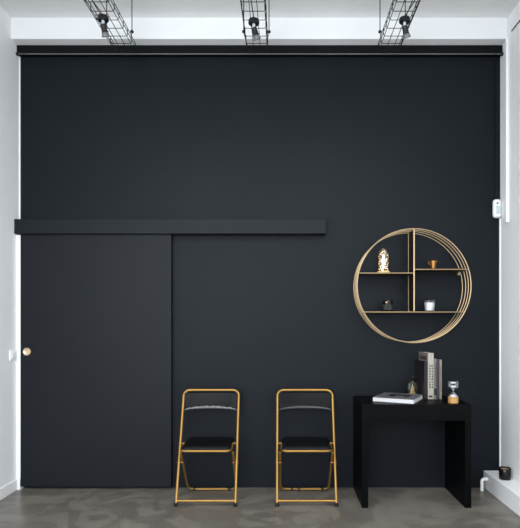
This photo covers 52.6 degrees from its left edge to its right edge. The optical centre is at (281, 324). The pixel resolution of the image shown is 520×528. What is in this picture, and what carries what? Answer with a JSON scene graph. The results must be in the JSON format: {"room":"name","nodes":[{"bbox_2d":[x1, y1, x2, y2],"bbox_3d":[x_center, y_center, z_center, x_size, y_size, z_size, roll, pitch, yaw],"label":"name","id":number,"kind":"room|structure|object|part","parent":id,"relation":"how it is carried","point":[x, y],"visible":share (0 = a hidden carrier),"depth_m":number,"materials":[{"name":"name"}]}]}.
{"room":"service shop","nodes":[
{"label":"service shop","id":0,"kind":"room"},
{"bbox_2d":[0,6,18,487],"bbox_3d":[-2.198,-0.540,0.350,0.200,3.680,7.700,0,0,0],"label":"wall","id":1,"kind":"structure","parent":0,"point":[9,62],"depth_m":4.03,"materials":[{"name":"white paint"}]},
{"bbox_2d":[0,479,16,499],"bbox_3d":[-2.091,1.258,0.419,0.013,0.084,7.439,0,0,0],"label":"baseboard","id":2,"kind":"structure","parent":1,"relation":"attached to","point":[11,487],"depth_m":4.00,"materials":[{"name":"white paint"}]},
{"bbox_2d":[9,350,15,360],"bbox_3d":[-2.091,0.236,4.082,0.014,0.080,0.092,0,0,0],"label":"light switch","id":3,"kind":"object","parent":1,"relation":"attached to","point":[12,353],"visible":1,"depth_m":4.06,"materials":[{"name":"white plastic"}]},
{"bbox_2d":[16,235,20,478],"bbox_3d":[-2.081,0.252,4.170,0.034,1.928,0.060,0,0,0],"label":"door frame","id":4,"kind":"structure","parent":1,"relation":"attached to","point":[18,237],"depth_m":4.14,"materials":[{"name":"white paint"}]},
{"bbox_2d":[19,56,20,218],"bbox_3d":[-2.094,-1.490,4.194,0.008,1.319,0.012,0,0,0],"label":"bead","id":5,"kind":"object","parent":1,"relation":"attached to","point":[19,56],"visible":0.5,"depth_m":4.19,"materials":[{"name":"white paint"}]},
{"bbox_2d":[17,479,23,489],"bbox_3d":[-2.082,1.258,4.170,0.032,0.084,0.061,0,0,0],"label":"baseboard","id":6,"kind":"structure","parent":1,"relation":"attached to","point":[18,480],"depth_m":4.14,"materials":[{"name":"white paint"}]},
{"bbox_2d":[0,488,519,527],"bbox_3d":[-0.176,1.375,0.450,4.243,0.150,7.900,0,0,0],"label":"floor","id":7,"kind":"structure","parent":0,"point":[25,507],"depth_m":3.70,"materials":[{"name":"concrete"}]},
{"bbox_2d":[174,389,239,506],"bbox_3d":[-0.547,0.898,3.939,0.455,0.805,0.388,0,0,0],"label":"folding chair","id":8,"kind":"object","parent":7,"relation":"on","point":[191,400],"visible":1,"depth_m":3.98,"materials":[{"name":"gold metal"}]},
{"bbox_3d":[-0.547,0.895,3.837,0.373,0.031,0.182,0,0,0],"label":"seat frame","id":9,"kind":"part","parent":8,"relation":"part of","materials":[{"name":"gold metal"}]},
{"bbox_3d":[-0.547,0.879,3.916,0.360,0.037,0.312,0,0,0],"label":"seat","id":10,"kind":"part","parent":8,"relation":"part of","materials":[{"name":"black leather"}]},
{"bbox_3d":[-0.547,1.109,3.974,0.397,0.373,0.312,0,0,0],"label":"leg frame","id":11,"kind":"part","parent":8,"relation":"part of","materials":[{"name":"gold metal"}]},
{"bbox_3d":[-0.547,0.587,4.057,0.403,0.122,0.051,0,0,0],"label":"backrest","id":12,"kind":"part","parent":8,"relation":"part of","materials":[{"name":"black leather"}]},
{"bbox_2d":[275,389,337,506],"bbox_3d":[0.177,0.898,3.939,0.455,0.805,0.388,0,0,0],"label":"folding chair","id":13,"kind":"object","parent":7,"relation":"on","point":[283,400],"visible":1,"depth_m":3.98,"materials":[{"name":"gold metal"}]},
{"bbox_3d":[0.177,0.587,4.058,0.403,0.122,0.048,0,0,0],"label":"backrest","id":14,"kind":"part","parent":13,"relation":"part of","materials":[{"name":"black leather"}]},
{"bbox_3d":[0.177,0.895,3.837,0.373,0.031,0.182,0,0,0],"label":"seat frame","id":15,"kind":"part","parent":13,"relation":"part of","materials":[{"name":"gold metal"}]},
{"bbox_3d":[0.177,1.109,3.974,0.397,0.373,0.312,0,0,0],"label":"leg frame","id":16,"kind":"part","parent":13,"relation":"part of","materials":[{"name":"gold metal"}]},
{"bbox_3d":[0.177,0.879,3.916,0.360,0.037,0.312,0,0,0],"label":"seat","id":17,"kind":"part","parent":13,"relation":"part of","materials":[{"name":"black leather"}]},
{"bbox_2d":[353,396,470,507],"bbox_3d":[0.957,0.932,3.957,0.777,0.736,0.460,0,0,0],"label":"console table","id":18,"kind":"object","parent":7,"relation":"on","point":[457,417],"visible":0.98,"depth_m":3.73,"materials":[{"name":"black paint"}]},
{"bbox_3d":[0.591,0.991,3.957,0.045,0.618,0.460,0,0,0],"label":"panel","id":19,"kind":"part","parent":18,"relation":"part of","materials":[{"name":"black paint"}]},
{"bbox_2d":[373,392,422,403],"bbox_3d":[0.874,0.547,3.938,0.300,0.035,0.310,0,0,27],"label":"flat book","id":20,"kind":"object","parent":18,"relation":"on","point":[404,398],"visible":1,"depth_m":3.85,"materials":[{"name":"paper"}]},
{"bbox_2d":[388,394,410,396],"bbox_3d":[0.884,0.530,3.941,0.155,0.001,0.135,0,0,27],"label":"photo","id":21,"kind":"object","parent":20,"relation":"on","point":[389,395],"depth_m":3.94},
{"bbox_2d":[407,378,417,393],"bbox_3d":[1.018,0.481,4.095,0.096,0.166,0.096,0,0,0],"label":"dome","id":22,"kind":"object","parent":18,"relation":"on","point":[411,391],"visible":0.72,"depth_m":4.08,"materials":[{"name":"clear glass"}]},
{"bbox_2d":[416,359,427,398],"bbox_3d":[1.085,0.419,4.084,0.026,0.290,0.195,0,0,-5],"label":"upright book","id":23,"kind":"object","parent":18,"relation":"on","point":[421,365],"visible":0.88,"depth_m":4.03,"materials":[{"name":"paper"}]},
{"bbox_2d":[419,352,433,398],"bbox_3d":[1.121,0.389,4.087,0.047,0.351,0.201,0,0,-6],"label":"upright book","id":24,"kind":"object","parent":18,"relation":"on","point":[427,356],"visible":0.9,"depth_m":3.99,"materials":[{"name":"paper"}]},
{"bbox_2d":[419,352,427,360],"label":"photo","id":25,"kind":"object","parent":24,"relation":"attached to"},
{"bbox_2d":[434,358,436,398],"bbox_3d":[1.155,0.410,4.081,0.019,0.308,0.191,0,0,-5],"label":"upright book","id":26,"kind":"object","parent":18,"relation":"on","point":[435,388],"visible":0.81,"depth_m":3.99,"materials":[{"name":"paper"}]},
{"bbox_2d":[435,358,438,398],"bbox_3d":[1.177,0.411,4.081,0.020,0.305,0.190,0,0,-6],"label":"upright book","id":27,"kind":"object","parent":18,"relation":"on","point":[437,360],"visible":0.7,"depth_m":3.99,"materials":[{"name":"paper"}]},
{"bbox_2d":[439,359,441,398],"bbox_3d":[1.197,0.414,4.079,0.018,0.300,0.186,0,0,-6],"label":"upright book","id":28,"kind":"object","parent":18,"relation":"on","point":[440,361],"visible":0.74,"depth_m":3.99,"materials":[{"name":"paper"}]},
{"bbox_2d":[448,380,457,403],"bbox_3d":[1.239,0.484,3.800,0.073,0.159,0.073,0,0,0],"label":"hourglass","id":29,"kind":"object","parent":18,"relation":"on","point":[453,399],"visible":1,"depth_m":3.78,"materials":[{"name":"clear glass"}]},
{"bbox_3d":[1.323,0.991,3.957,0.045,0.618,0.460,0,0,0],"label":"panel","id":30,"kind":"part","parent":18,"relation":"part of","materials":[{"name":"black paint"}]},
{"bbox_2d":[480,477,487,490],"bbox_3d":[1.585,1.248,4.120,0.056,0.104,0.024,0,0,0],"label":"pipe","id":31,"kind":"object","parent":7,"relation":"on","point":[483,479],"visible":1,"depth_m":4.11,"materials":[{"name":"white paint"}]},
{"bbox_2d":[0,0,519,16],"bbox_3d":[-0.176,-2.455,0.450,4.243,0.150,7.900,0,0,0],"label":"ceiling","id":32,"kind":"structure","parent":0,"point":[14,8],"depth_m":3.95,"materials":[{"name":"paint"}]},
{"bbox_2d":[93,1,109,36],"bbox_3d":[-1.255,-2.162,3.472,0.075,0.438,0.257,0,0,42],"label":"spotlight","id":33,"kind":"object","parent":32,"relation":"hanging from","point":[102,18],"visible":1,"depth_m":3.52,"materials":[{"name":"black plastic"}]},
{"bbox_2d":[84,0,135,50],"bbox_3d":[-1.190,-2.227,2.930,0.211,0.306,2.104,0,0,0],"label":"cable tray","id":34,"kind":"object","parent":32,"relation":"hanging from","point":[131,31],"visible":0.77,"depth_m":3.70,"materials":[{"name":"metal"}]},
{"bbox_3d":[-1.097,-2.263,3.840,0.007,0.234,0.006,0,0,0],"label":"hanger rod","id":35,"kind":"part","parent":34,"relation":"part of","materials":[{"name":"metal"}]},
{"bbox_2d":[248,0,260,40],"bbox_3d":[-0.211,-2.162,3.535,0.075,0.437,0.188,0,0,29],"label":"spotlight","id":36,"kind":"object","parent":32,"relation":"hanging from","point":[253,21],"visible":1,"depth_m":3.56,"materials":[{"name":"black plastic"}]},
{"bbox_2d":[240,0,270,50],"bbox_3d":[-0.188,-2.227,2.930,0.211,0.306,2.104,0,0,0],"label":"cable tray","id":37,"kind":"object","parent":32,"relation":"hanging from","point":[264,1],"visible":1,"depth_m":3.74,"materials":[{"name":"metal"}]},
{"bbox_2d":[378,0,420,50],"bbox_3d":[0.809,-2.227,2.930,0.211,0.306,2.104,0,0,0],"label":"cable tray","id":38,"kind":"object","parent":32,"relation":"hanging from","point":[415,7],"visible":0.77,"depth_m":3.68,"materials":[{"name":"metal"}]},
{"bbox_2d":[399,0,414,38],"bbox_3d":[0.876,-2.162,3.490,0.091,0.438,0.225,0,0,-32],"label":"spotlight","id":39,"kind":"object","parent":32,"relation":"hanging from","point":[404,20],"visible":1,"depth_m":3.54,"materials":[{"name":"black plastic"}]},
{"bbox_2d":[21,57,499,487],"bbox_3d":[-0.176,-0.540,4.300,4.243,3.680,0.200,0,0,0],"label":"wall","id":40,"kind":"structure","parent":0,"point":[373,148],"depth_m":4.20,"materials":[{"name":"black paint"}]},
{"bbox_2d":[14,219,325,486],"bbox_3d":[-0.877,0.223,4.155,2.442,2.106,0.090,0,0,0],"label":"door","id":41,"kind":"structure","parent":40,"relation":"in","point":[96,309],"depth_m":4.14,"materials":[{"name":"grey paint"}]},
{"bbox_3d":[-2.013,0.210,4.141,0.061,0.061,0.008,0,0,0],"label":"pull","id":42,"kind":"part","parent":41,"relation":"part of","materials":[{"name":"gold metal"}]},
{"bbox_2d":[11,17,506,44],"bbox_3d":[-0.176,-2.296,4.130,3.843,0.167,0.140,0,0,0],"label":"beam","id":43,"kind":"structure","parent":40,"relation":"attached to","point":[24,30],"depth_m":4.06,"materials":[{"name":"white paint"}]},
{"bbox_2d":[17,45,502,56],"bbox_3d":[-0.176,-2.178,4.175,3.843,0.071,0.050,0,0,0],"label":"ceiling beam","id":44,"kind":"structure","parent":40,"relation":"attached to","point":[30,50],"depth_m":4.15,"materials":[{"name":"black metal"}]},
{"bbox_2d":[16,52,503,55],"bbox_3d":[-0.176,-2.140,4.146,3.844,0.030,0.030,0,0,0],"label":"curtain rod","id":45,"kind":"object","parent":44,"relation":"attached to","point":[17,53],"visible":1,"depth_m":4.14,"materials":[{"name":"grey metal"}]},
{"bbox_2d":[353,228,471,342],"bbox_3d":[1.007,-0.300,4.096,0.877,0.877,0.198,0,0,0],"label":"wall shelf","id":46,"kind":"object","parent":40,"relation":"attached to","point":[411,236],"visible":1,"depth_m":4.05,"materials":[{"name":"gold metal"}]},
{"bbox_2d":[377,248,389,271],"bbox_3d":[0.792,-0.502,4.095,0.096,0.199,0.096,0,0,0],"label":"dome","id":47,"kind":"object","parent":46,"relation":"on","point":[383,256],"visible":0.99,"depth_m":4.09,"materials":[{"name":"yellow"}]},
{"bbox_2d":[383,300,392,310],"bbox_3d":[0.826,-0.149,4.095,0.076,0.088,0.076,0,0,0],"label":"jar candle","id":48,"kind":"object","parent":46,"relation":"on","point":[387,304],"visible":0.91,"depth_m":4.06,"materials":[{"name":"black glass"}]},
{"bbox_2d":[423,300,435,310],"bbox_3d":[1.150,-0.149,4.095,0.093,0.087,0.093,0,0,0],"label":"jar candle","id":49,"kind":"object","parent":46,"relation":"on","point":[428,306],"visible":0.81,"depth_m":4.06,"materials":[{"name":"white glass"}]},
{"bbox_2d":[428,261,436,268],"bbox_3d":[1.179,-0.465,4.095,0.055,0.070,0.055,0,0,45],"label":"jug","id":50,"kind":"object","parent":46,"relation":"on","point":[432,264],"visible":0.79,"depth_m":4.08,"materials":[{"name":"orange metal"}]},
{"bbox_2d":[492,199,500,217],"bbox_3d":[1.710,-0.925,4.174,0.066,0.148,0.052,0,0,0],"label":"sensor","id":51,"kind":"object","parent":40,"relation":"attached to","point":[496,204],"visible":1,"depth_m":4.15,"materials":[{"name":"white plastic"}]},
{"bbox_2d":[496,57,498,198],"bbox_3d":[1.718,-1.567,4.193,0.020,1.145,0.014,0,0,0],"label":"cable conduit","id":52,"kind":"object","parent":40,"relation":"attached to","point":[497,58],"visible":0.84,"depth_m":4.19,"materials":[{"name":"black plastic"}]},
{"bbox_2d":[500,1,519,483],"bbox_3d":[1.845,-0.540,0.350,0.200,3.680,7.700,0,0,0],"label":"wall","id":53,"kind":"structure","parent":0,"point":[510,231],"depth_m":4.01,"materials":[{"name":"white paint"}]},
{"bbox_2d":[499,218,500,466],"bbox_3d":[1.741,0.157,4.195,0.008,2.013,0.010,0,0,0],"label":"bead","id":54,"kind":"object","parent":53,"relation":"attached to","point":[500,218],"visible":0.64,"depth_m":4.19,"materials":[{"name":"white paint"}]},
{"bbox_2d":[484,471,519,515],"bbox_3d":[1.678,1.232,0.450,0.134,0.137,7.500,0,0,0],"label":"ledge","id":55,"kind":"object","parent":53,"relation":"attached to","point":[507,492],"visible":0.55,"depth_m":3.84,"materials":[{"name":"white paint"}]},
{"bbox_2d":[499,466,510,480],"bbox_3d":[1.683,1.121,3.964,0.088,0.085,0.088,0,0,0],"label":"jar candle","id":56,"kind":"object","parent":55,"relation":"on","point":[504,472],"visible":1,"depth_m":3.93,"materials":[{"name":"black glass"}]},
{"bbox_2d":[505,37,508,222],"bbox_3d":[1.734,-1.502,4.050,0.022,1.423,0.030,0,0,0],"label":"trunking","id":57,"kind":"structure","parent":53,"relation":"attached to","point":[506,38],"depth_m":4.04,"materials":[{"name":"white paint"}]}
]}

